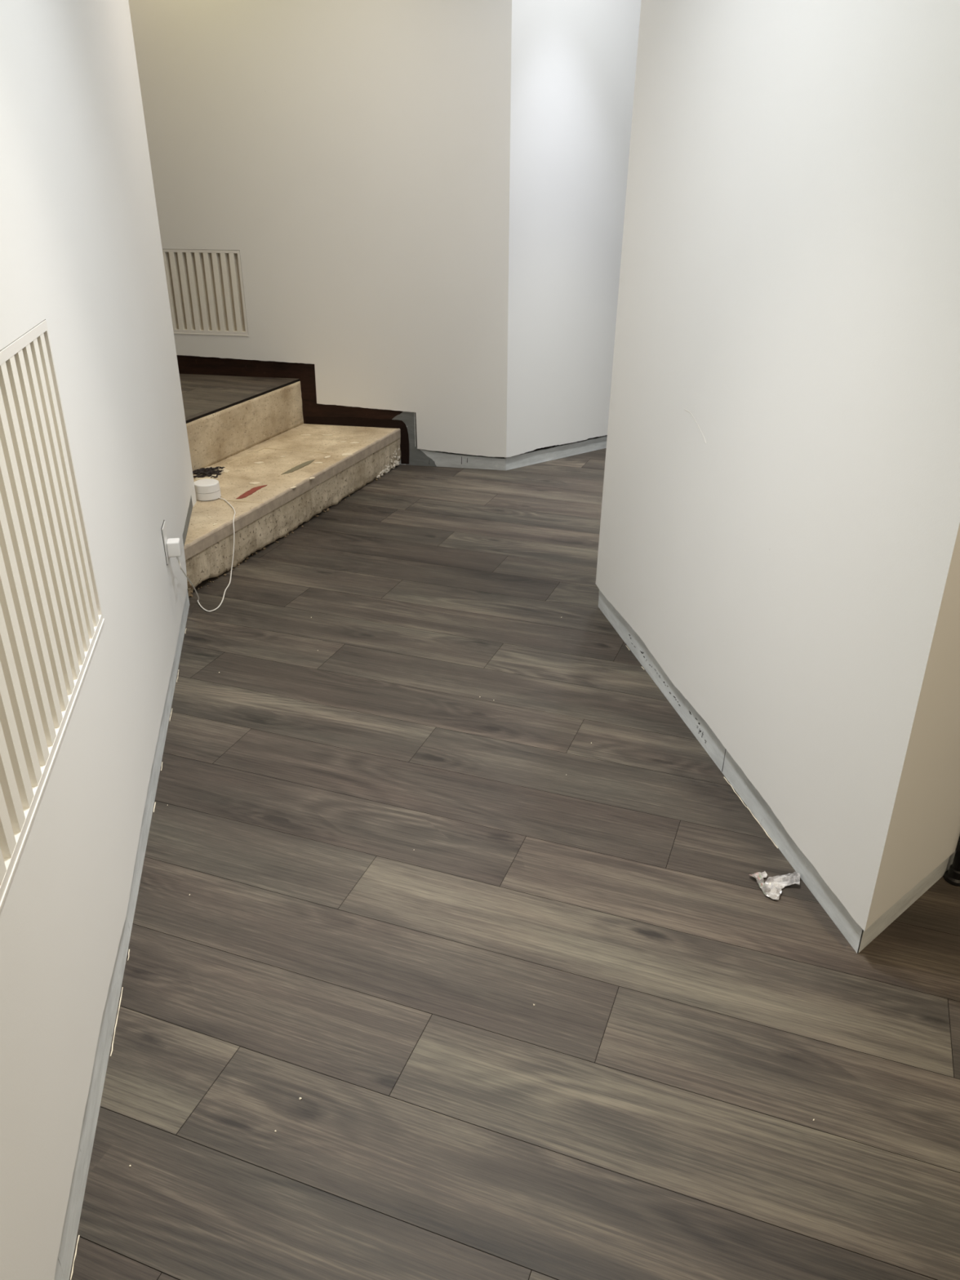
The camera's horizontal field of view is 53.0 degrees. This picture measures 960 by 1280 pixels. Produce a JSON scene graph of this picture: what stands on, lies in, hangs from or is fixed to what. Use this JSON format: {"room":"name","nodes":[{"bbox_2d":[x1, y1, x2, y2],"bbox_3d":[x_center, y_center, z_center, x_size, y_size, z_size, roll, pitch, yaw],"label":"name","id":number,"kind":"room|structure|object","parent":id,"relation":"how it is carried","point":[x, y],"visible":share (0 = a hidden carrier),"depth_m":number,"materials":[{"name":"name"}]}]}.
{"room":"hallway","nodes":[
{"label":"hallway","id":0,"kind":"room"},
{"bbox_2d":[0,0,194,1279],"bbox_3d":[-0.639,-0.475,0.919,0.060,2.664,5.402,-5,27,-10],"label":"wall","id":1,"kind":"structure","parent":0,"point":[81,249],"depth_m":1.84,"materials":[{"name":"paint"}]},
{"bbox_2d":[0,320,104,911],"bbox_3d":[-0.669,-0.091,1.368,0.032,0.570,0.925,-5,27,-10],"label":"air vent","id":2,"kind":"object","parent":1,"relation":"in","point":[51,620],"visible":0.99,"depth_m":1.46,"materials":[{"name":"white metal"}]},
{"bbox_2d":[53,496,192,1279],"bbox_3d":[-0.636,0.659,1.475,0.045,0.310,5.390,-5,27,-10],"label":"baseboard","id":3,"kind":"structure","parent":1,"relation":"attached to","point":[68,1237],"depth_m":1.70,"materials":[{"name":"beige"}]},
{"bbox_2d":[160,520,169,565],"bbox_3d":[-0.935,-0.289,2.861,0.008,0.115,0.082,-5,27,-10],"label":"wall socket","id":4,"kind":"object","parent":1,"relation":"attached to","point":[164,533],"visible":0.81,"depth_m":2.84,"materials":[{"name":"white plastic"}]},
{"bbox_2d":[166,537,182,560],"bbox_3d":[-0.913,-0.267,2.877,0.037,0.066,0.043,-5,27,-10],"label":"plug","id":5,"kind":"object","parent":4,"relation":"attached to","point":[173,544],"visible":1,"depth_m":2.86,"materials":[{"name":"white plastic"}]},
{"bbox_2d":[191,482,196,506],"bbox_3d":[-2.302,-1.576,3.035,2.400,2.570,0.080,-5,27,-10],"label":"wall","id":6,"kind":"structure","parent":0,"point":[193,495],"depth_m":3.80,"materials":[{"name":"paint"}]},
{"bbox_2d":[179,373,299,423],"bbox_3d":[-2.160,-0.991,4.360,2.481,0.129,2.287,0,26,0],"label":"floor","id":7,"kind":"structure","parent":0,"point":[202,395],"depth_m":4.64,"materials":[{"name":"grey wood"}]},
{"bbox_2d":[128,0,511,457],"bbox_3d":[-1.539,-2.285,4.591,3.425,2.680,0.060,5,27,10],"label":"wall","id":8,"kind":"structure","parent":0,"point":[354,155],"depth_m":4.45,"materials":[{"name":"paint"}]},
{"bbox_2d":[162,248,248,336],"bbox_3d":[-1.449,-1.741,4.822,0.585,0.401,0.032,5,27,10],"label":"air vent","id":9,"kind":"object","parent":8,"relation":"in","point":[205,287],"visible":0.75,"depth_m":4.80,"materials":[{"name":"white metal"}]},
{"bbox_2d":[176,355,505,470],"bbox_3d":[-1.541,-1.274,5.095,3.419,0.560,0.046,5,27,10],"label":"baseboard","id":10,"kind":"structure","parent":8,"relation":"attached to","point":[313,413],"depth_m":4.93,"materials":[{"name":"black wood"}]},
{"bbox_2d":[69,448,959,1279],"bbox_3d":[-0.300,0.114,2.958,6.200,0.030,8.600,0,26,0],"label":"floor","id":11,"kind":"structure","parent":0,"point":[673,1062],"depth_m":1.85,"materials":[{"name":"grey wood"}]},
{"bbox_2d":[177,497,235,612],"bbox_3d":[-0.958,-0.320,3.429,0.105,0.331,1.044,-2,26,-4],"label":"power cord","id":12,"kind":"object","parent":11,"relation":"on","point":[180,567],"visible":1,"depth_m":3.52,"materials":[{"name":"white plastic"}]},
{"bbox_2d":[183,381,400,596],"bbox_3d":[-0.988,-0.753,4.216,0.591,0.405,1.835,9,28,18],"label":"stairs","id":13,"kind":"structure","parent":11,"relation":"on","point":[281,471],"depth_m":4.28,"materials":[{"name":"concrete"}]},
{"bbox_2d":[194,478,221,501],"bbox_3d":[-1.101,-0.606,3.881,0.106,0.064,0.106,0,26,0],"label":"router","id":14,"kind":"object","parent":13,"relation":"on","point":[207,489],"visible":0.94,"depth_m":3.85,"materials":[{"name":"white plastic"}]},
{"bbox_2d":[192,466,225,477],"bbox_3d":[-1.195,-0.730,4.186,0.165,0.016,0.161,0,26,0],"label":"adhesive shreds","id":15,"kind":"object","parent":13,"relation":"on","point":[207,471],"visible":0.95,"depth_m":4.17,"materials":[{"name":"black"}]},
{"bbox_2d":[128,617,814,1166],"bbox_3d":[-0.178,0.362,2.421,1.179,0.004,2.076,-3,27,-7],"label":"dust specks","id":16,"kind":"object","parent":11,"relation":"on","point":[300,1098],"visible":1,"depth_m":1.61,"materials":[{"name":"beige"}]},
{"bbox_2d":[748,871,799,899],"bbox_3d":[0.651,0.523,2.080,0.106,0.013,0.087,-8,27,-15],"label":"plastic wrapper","id":17,"kind":"object","parent":11,"relation":"on","point":[773,886],"visible":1,"depth_m":2.08,"materials":[{"name":"white plastic"}]},
{"bbox_2d":[943,837,959,886],"bbox_3d":[1.036,0.208,1.943,0.047,0.701,0.047,0,26,0],"label":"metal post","id":18,"kind":"object","parent":11,"relation":"on","point":[952,876],"visible":1,"depth_m":2.08,"materials":[{"name":"black metal"}]},
{"bbox_2d":[506,0,641,457],"bbox_3d":[1.425,-2.576,5.180,3.305,2.681,0.060,-19,32,-33],"label":"wall","id":19,"kind":"structure","parent":0,"point":[573,62],"depth_m":4.54,"materials":[{"name":"paint"}]},
{"bbox_2d":[504,435,607,470],"bbox_3d":[1.426,-1.371,5.780,3.299,0.126,0.045,-19,32,-33],"label":"baseboard","id":20,"kind":"structure","parent":19,"relation":"attached to","point":[541,455],"depth_m":5.06,"materials":[{"name":"grey wood"}]},
{"bbox_2d":[595,0,959,930],"bbox_3d":[0.576,-1.012,2.016,0.011,2.676,1.724,-5,27,-10],"label":"wall","id":21,"kind":"structure","parent":0,"point":[780,522],"depth_m":1.94,"materials":[{"name":"paint"}]},
{"bbox_2d":[598,589,862,953],"bbox_3d":[0.598,0.196,2.622,0.045,0.122,1.692,-5,27,-10],"label":"baseboard","id":22,"kind":"structure","parent":21,"relation":"attached to","point":[734,774],"depth_m":2.37,"materials":[{"name":"grey"}]},
{"bbox_2d":[864,523,959,931],"bbox_3d":[1.725,-1.017,2.029,2.617,2.678,0.010,-21,33,-36],"label":"wall","id":23,"kind":"structure","parent":0,"point":[923,832],"depth_m":1.78,"materials":[{"name":"paint"}]},
{"bbox_2d":[857,850,955,953],"bbox_3d":[1.716,0.186,2.653,2.597,0.111,0.040,-21,33,-36],"label":"baseboard","id":24,"kind":"structure","parent":23,"relation":"attached to","point":[909,898],"depth_m":1.99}
]}

